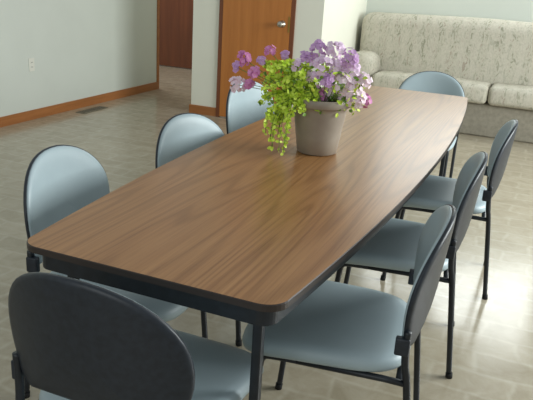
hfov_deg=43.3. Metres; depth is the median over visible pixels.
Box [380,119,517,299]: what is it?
dining chair
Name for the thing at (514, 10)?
wall
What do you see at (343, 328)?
dining chair
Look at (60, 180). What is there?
dining chair
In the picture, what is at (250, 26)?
door
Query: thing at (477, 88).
seat cushion
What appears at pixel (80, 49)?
wall
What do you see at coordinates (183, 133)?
dining chair
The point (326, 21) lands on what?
wall partition
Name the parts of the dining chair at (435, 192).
leg, leg, seat, frame, leg, leg, backrest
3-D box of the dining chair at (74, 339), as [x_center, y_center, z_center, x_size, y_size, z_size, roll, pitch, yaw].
[-0.297,0.466,1.662,0.473,0.819,0.548,11,20,21]
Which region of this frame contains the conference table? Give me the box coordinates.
[27,85,467,399]
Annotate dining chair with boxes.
[8,272,263,399]
[23,145,207,398]
[155,113,241,346]
[226,79,273,134]
[242,204,456,399]
[334,151,487,378]
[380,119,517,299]
[399,71,464,177]
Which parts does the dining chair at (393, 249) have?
leg, leg, seat, frame, leg, leg, backrest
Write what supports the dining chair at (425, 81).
on the floor
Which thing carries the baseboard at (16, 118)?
attached to the wall at (80, 49)
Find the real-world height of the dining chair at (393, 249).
0.819 m
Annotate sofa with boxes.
[346,12,532,142]
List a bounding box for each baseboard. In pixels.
[0,82,156,126]
[189,104,215,115]
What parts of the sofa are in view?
arm, backrest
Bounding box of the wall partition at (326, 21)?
[191,0,366,117]
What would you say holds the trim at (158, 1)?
attached to the wall at (80, 49)
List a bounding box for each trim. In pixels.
[156,0,159,88]
[216,0,296,116]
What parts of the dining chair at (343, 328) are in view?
leg, leg, seat, frame, leg, leg, backrest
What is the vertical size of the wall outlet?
0.116 m
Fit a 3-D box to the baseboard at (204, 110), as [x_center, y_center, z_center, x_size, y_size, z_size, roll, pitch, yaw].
[0.126,-1.011,7.197,1.350,0.085,1.484,11,20,21]
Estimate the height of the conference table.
0.740 m
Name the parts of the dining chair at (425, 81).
backrest, leg, seat, leg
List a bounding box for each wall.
[0,0,156,116]
[366,0,532,21]
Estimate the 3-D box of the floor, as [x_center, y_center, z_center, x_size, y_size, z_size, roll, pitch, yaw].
[-0.509,0.208,3.800,11.000,0.100,11.700,11,20,21]
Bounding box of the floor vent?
[77,106,107,113]
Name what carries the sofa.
on the floor
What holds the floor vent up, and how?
in the floor
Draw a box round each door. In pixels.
[159,0,192,68]
[219,0,291,116]
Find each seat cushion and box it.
[371,70,490,103]
[488,82,532,110]
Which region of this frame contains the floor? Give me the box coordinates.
[0,65,532,399]
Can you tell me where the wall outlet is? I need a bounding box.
[28,58,34,71]
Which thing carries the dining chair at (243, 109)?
on the floor
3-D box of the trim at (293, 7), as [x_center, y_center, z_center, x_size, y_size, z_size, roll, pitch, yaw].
[-0.091,-1.744,6.225,0.765,2.070,0.018,11,20,21]
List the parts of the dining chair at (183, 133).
backrest, leg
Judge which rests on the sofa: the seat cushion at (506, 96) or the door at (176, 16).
the seat cushion at (506, 96)
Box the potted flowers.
[228,39,372,155]
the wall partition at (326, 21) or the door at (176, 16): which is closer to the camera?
the wall partition at (326, 21)
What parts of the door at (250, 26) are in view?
knob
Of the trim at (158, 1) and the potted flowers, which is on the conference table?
the potted flowers
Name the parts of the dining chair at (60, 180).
leg, backrest, seat, leg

